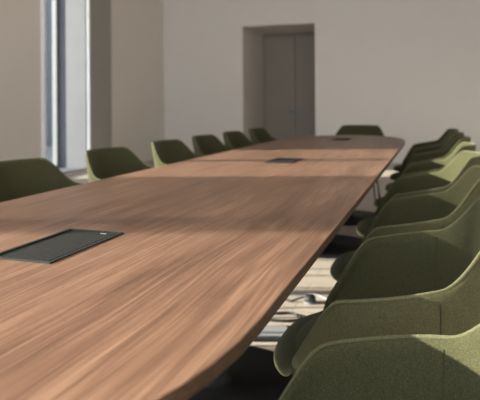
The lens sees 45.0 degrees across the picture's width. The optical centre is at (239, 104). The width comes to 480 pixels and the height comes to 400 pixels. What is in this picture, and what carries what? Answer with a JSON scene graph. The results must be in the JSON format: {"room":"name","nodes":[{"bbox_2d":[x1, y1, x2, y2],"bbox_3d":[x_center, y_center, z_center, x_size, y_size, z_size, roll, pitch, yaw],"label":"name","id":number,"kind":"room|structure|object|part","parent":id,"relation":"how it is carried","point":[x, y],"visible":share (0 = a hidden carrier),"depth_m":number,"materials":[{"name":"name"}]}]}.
{"room":"conference room","nodes":[
{"label":"conference room","id":0,"kind":"room"},
{"bbox_2d":[0,0,164,175],"bbox_3d":[-4.065,-0.875,5.333,0.610,3.900,13.900,0,0,19],"label":"wall","id":1,"kind":"structure","parent":0,"point":[137,26],"depth_m":10.00,"materials":[{"name":"beige paint"}]},
{"bbox_2d":[41,0,90,173],"bbox_3d":[-2.863,-0.618,8.770,0.640,3.330,1.150,0,0,19],"label":"window","id":2,"kind":"structure","parent":1,"relation":"in","point":[70,18],"depth_m":9.24,"materials":[{"name":"clear glass"}]},
{"bbox_3d":[-3.128,-0.601,8.859,0.080,3.260,1.060,0,0,19],"label":"frame","id":3,"kind":"part","parent":2,"relation":"part of","materials":[{"name":"grey metal"}]},
{"bbox_3d":[-2.839,1.015,8.765,0.510,0.025,1.060,0,0,19],"label":"sill","id":4,"kind":"part","parent":2,"relation":"part of","materials":[{"name":"white"}]},
{"bbox_2d":[90,0,111,148],"bbox_3d":[-2.296,-0.626,9.523,0.048,3.300,0.630,0,0,19],"label":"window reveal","id":5,"kind":"object","parent":1,"relation":"attached to","point":[100,10],"visible":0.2,"depth_m":9.50,"materials":[{"name":"beige paint"}]},
{"bbox_2d":[138,155,152,160],"bbox_3d":[-2.842,1.022,7.937,0.015,0.090,8.190,0,0,19],"label":"baseboard","id":6,"kind":"structure","parent":1,"relation":"attached to","point":[149,157],"depth_m":11.05,"materials":[{"name":"beige paint"}]},
{"bbox_2d":[67,159,401,350],"bbox_3d":[0.191,1.109,4.847,8.960,0.120,15.700,0,0,19],"label":"floor","id":7,"kind":"structure","parent":0,"point":[318,280],"depth_m":3.48,"materials":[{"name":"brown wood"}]},
{"bbox_2d":[0,158,81,201],"bbox_3d":[-0.754,0.647,2.410,0.590,0.815,0.621,0,0,19],"label":"armchair","id":8,"kind":"object","parent":7,"relation":"on","point":[19,178],"visible":0.05,"depth_m":2.59,"materials":[{"name":"green fabric"}]},
{"bbox_2d":[85,146,154,181],"bbox_3d":[-0.520,0.646,3.102,0.590,0.815,0.621,0,0,19],"label":"armchair","id":9,"kind":"object","parent":7,"relation":"on","point":[108,162],"visible":0.09,"depth_m":3.26,"materials":[{"name":"green fabric"}]},
{"bbox_2d":[151,139,202,166],"bbox_3d":[-0.282,0.644,3.803,0.590,0.815,0.621,0,0,19],"label":"armchair","id":10,"kind":"object","parent":7,"relation":"on","point":[165,152],"visible":0.08,"depth_m":3.98,"materials":[{"name":"green fabric"}]},
{"bbox_2d":[0,135,404,399],"bbox_3d":[0.237,0.679,3.152,1.094,0.740,5.700,0,0,19],"label":"conference table","id":11,"kind":"object","parent":7,"relation":"on","point":[172,306],"visible":0.88,"depth_m":1.17,"materials":[{"name":"brown wood"}]},
{"bbox_2d":[0,228,122,263],"bbox_3d":[-0.400,0.311,1.298,0.154,0.003,0.284,0,0,19],"label":"box","id":12,"kind":"object","parent":11,"relation":"on","point":[52,248],"visible":1,"depth_m":1.28,"materials":[{"name":"black plastic"}]},
{"bbox_2d":[264,158,303,163],"bbox_3d":[0.247,0.307,3.211,0.154,0.003,0.284,0,0,19],"label":"box","id":13,"kind":"object","parent":11,"relation":"on","point":[276,160],"visible":1,"depth_m":3.19,"materials":[{"name":"black plastic"}]},
{"bbox_3d":[0.256,0.307,3.208,0.113,0.003,0.262,0,0,19],"label":"lid","id":14,"kind":"part","parent":13,"relation":"part of","materials":[{"name":"black metal"}]},
{"bbox_2d":[331,138,351,139],"bbox_3d":[0.901,0.303,5.143,0.154,0.003,0.284,0,0,19],"label":"box","id":15,"kind":"object","parent":11,"relation":"on","point":[334,138],"visible":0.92,"depth_m":5.12,"materials":[{"name":"black plastic"}]},
{"bbox_2d":[192,134,233,155],"bbox_3d":[-0.071,0.643,4.428,0.590,0.815,0.621,0,0,19],"label":"armchair","id":16,"kind":"object","parent":7,"relation":"on","point":[203,145],"visible":0.09,"depth_m":4.61,"materials":[{"name":"green fabric"}]},
{"bbox_2d":[223,131,255,148],"bbox_3d":[0.144,0.642,5.062,0.590,0.815,0.621,0,0,19],"label":"armchair","id":17,"kind":"object","parent":7,"relation":"on","point":[232,139],"visible":0.08,"depth_m":5.25,"materials":[{"name":"green fabric"}]},
{"bbox_2d":[249,128,278,143],"bbox_3d":[0.381,0.640,5.763,0.590,0.815,0.621,0,0,19],"label":"armchair","id":18,"kind":"object","parent":7,"relation":"on","point":[257,135],"visible":0.07,"depth_m":5.96,"materials":[{"name":"green fabric"}]},
{"bbox_2d":[253,325,289,341],"bbox_3d":[0.152,1.041,2.651,0.185,0.016,0.170,0,0,1],"label":"box","id":19,"kind":"object","parent":7,"relation":"on","point":[270,333],"visible":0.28,"depth_m":2.62,"materials":[{"name":"grey metal"}]},
{"bbox_3d":[0.147,1.036,2.656,0.145,0.006,0.120,0,0,1],"label":"plate","id":20,"kind":"part","parent":19,"relation":"part of","materials":[{"name":"silver metal"}]},
{"bbox_2d":[270,311,301,321],"bbox_3d":[0.111,1.042,2.926,0.428,0.014,0.203,0,0,19],"label":"cable","id":21,"kind":"object","parent":7,"relation":"on","point":[281,312],"visible":0.41,"depth_m":2.81,"materials":[{"name":"black plastic"}]},
{"bbox_2d":[286,296,303,301],"bbox_3d":[0.143,1.032,3.167,0.436,0.037,0.053,0,0,25],"label":"cable","id":22,"kind":"object","parent":7,"relation":"on","point":[298,298],"visible":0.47,"depth_m":3.08,"materials":[{"name":"black plastic"}]},
{"bbox_2d":[290,293,326,298],"bbox_3d":[0.307,1.043,3.207,0.713,0.009,0.104,0,0,34],"label":"cable","id":23,"kind":"object","parent":7,"relation":"on","point":[291,293],"visible":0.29,"depth_m":3.20,"materials":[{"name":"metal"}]},
{"bbox_2d":[304,294,316,303],"bbox_3d":[0.371,1.027,3.075,0.068,0.042,0.068,0,0,-21],"label":"plug","id":24,"kind":"object","parent":7,"relation":"on","point":[309,298],"visible":1,"depth_m":3.05,"materials":[{"name":"black plastic"}]},
{"bbox_2d":[335,125,383,199],"bbox_3d":[1.294,0.635,6.352,0.621,0.815,0.590,0,0,19],"label":"armchair","id":25,"kind":"object","parent":7,"relation":"on","point":[374,130],"visible":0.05,"depth_m":6.59,"materials":[{"name":"green fabric"}]},
{"bbox_2d":[274,198,479,375],"bbox_3d":[0.383,0.640,1.413,0.590,0.815,0.621,0,0,19],"label":"armchair","id":26,"kind":"object","parent":7,"relation":"on","point":[427,282],"visible":0.52,"depth_m":1.51,"materials":[{"name":"green fabric"}]},
{"bbox_2d":[295,316,319,349],"bbox_3d":[0.349,0.587,1.424,0.445,0.032,0.436,0,0,19],"label":"seat cushion","id":27,"kind":"object","parent":26,"relation":"on","point":[303,326],"depth_m":1.51,"materials":[{"name":"green fabric"}]},
{"bbox_2d":[278,324,479,399],"bbox_3d":[0.138,0.642,0.660,0.590,0.815,0.621,0,0,19],"label":"armchair","id":28,"kind":"object","parent":7,"relation":"on","point":[391,367],"visible":1,"depth_m":0.93,"materials":[{"name":"green fabric"}]},
{"bbox_2d":[330,165,479,280],"bbox_3d":[0.629,0.639,2.111,0.590,0.815,0.621,0,0,19],"label":"armchair","id":29,"kind":"object","parent":7,"relation":"on","point":[431,211],"visible":0.21,"depth_m":2.29,"materials":[{"name":"green fabric"}]},
{"bbox_2d":[344,252,354,265],"bbox_3d":[0.596,0.585,2.122,0.445,0.032,0.436,0,0,19],"label":"seat cushion","id":30,"kind":"object","parent":29,"relation":"on","point":[347,256],"depth_m":2.21,"materials":[{"name":"green fabric"}]},
{"bbox_2d":[356,150,479,236],"bbox_3d":[0.863,0.637,2.802,0.590,0.815,0.621,0,0,16],"label":"armchair","id":31,"kind":"object","parent":7,"relation":"on","point":[434,182],"visible":0.26,"depth_m":2.99,"materials":[{"name":"green fabric"}]},
{"bbox_2d":[367,217,375,226],"bbox_3d":[0.829,0.584,2.811,0.445,0.032,0.436,0,0,16],"label":"seat cushion","id":32,"kind":"object","parent":31,"relation":"on","point":[369,220],"depth_m":2.88,"materials":[{"name":"green fabric"}]},
{"bbox_2d":[373,142,475,208],"bbox_3d":[1.107,0.636,3.491,0.590,0.815,0.621,0,0,21],"label":"armchair","id":33,"kind":"object","parent":7,"relation":"on","point":[437,165],"visible":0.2,"depth_m":3.67,"materials":[{"name":"green fabric"}]},
{"bbox_2d":[393,128,458,171],"bbox_3d":[1.737,0.632,5.431,0.590,0.815,0.621,0,0,17],"label":"armchair","id":34,"kind":"object","parent":7,"relation":"on","point":[448,132],"visible":0.29,"depth_m":5.57,"materials":[{"name":"green fabric"}]},
{"bbox_2d":[390,132,463,179],"bbox_3d":[1.544,0.633,4.800,0.590,0.815,0.621,0,0,21],"label":"armchair","id":35,"kind":"object","parent":7,"relation":"on","point":[394,176],"visible":0.25,"depth_m":4.70,"materials":[{"name":"green fabric"}]},
{"bbox_2d":[385,136,470,190],"bbox_3d":[1.347,0.634,4.170,0.590,0.815,0.621,0,0,19],"label":"armchair","id":36,"kind":"object","parent":7,"relation":"on","point":[439,155],"visible":0.18,"depth_m":4.34,"materials":[{"name":"green fabric"}]},
{"bbox_2d":[164,0,479,157],"bbox_3d":[2.366,-0.914,11.312,8.960,3.900,1.550,0,0,19],"label":"wall","id":37,"kind":"structure","parent":0,"point":[410,69],"depth_m":10.67,"materials":[{"name":"grey paint"}]},
{"bbox_2d":[264,35,295,138],"bbox_3d":[0.847,-0.233,12.478,0.686,2.535,0.117,0,0,19],"label":"door","id":38,"kind":"structure","parent":37,"relation":"in","point":[279,50],"depth_m":12.49,"materials":[{"name":"beige paint"}]},
{"bbox_2d":[263,32,314,127],"bbox_3d":[1.185,-0.245,12.394,1.420,2.575,0.060,0,0,19],"label":"trim","id":39,"kind":"structure","parent":37,"relation":"attached to","point":[308,32],"depth_m":12.59,"materials":[{"name":"beige paint"}]},
{"bbox_2d":[295,34,314,136],"bbox_3d":[1.504,-0.237,12.256,0.686,2.535,0.117,0,0,19],"label":"door","id":40,"kind":"structure","parent":37,"relation":"in","point":[304,43],"depth_m":12.31,"materials":[{"name":"beige paint"}]},
{"bbox_2d":[391,158,403,162],"bbox_3d":[2.328,0.991,10.502,8.135,0.090,0.015,0,0,19],"label":"baseboard","id":41,"kind":"structure","parent":37,"relation":"attached to","point":[396,160],"depth_m":10.33,"materials":[{"name":"grey paint"}]},
{"label":"outside","id":42,"kind":"structure","parent":0,"visible":0},
{"bbox_2d":[46,146,52,162],"bbox_3d":[-27.977,1.546,20.030,54.140,0.350,100.000,0,0,19],"label":"ground","id":43,"kind":"structure","parent":42,"point":[49,149],"depth_m":14.71,"materials":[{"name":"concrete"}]},
{"bbox_2d":[46,0,52,145],"bbox_3d":[-6.308,-3.261,25.090,6.000,9.000,26.500,0,0,19],"label":"neighbouring building","id":44,"kind":"structure","parent":43,"relation":"on","point":[49,103],"depth_m":17.41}
]}

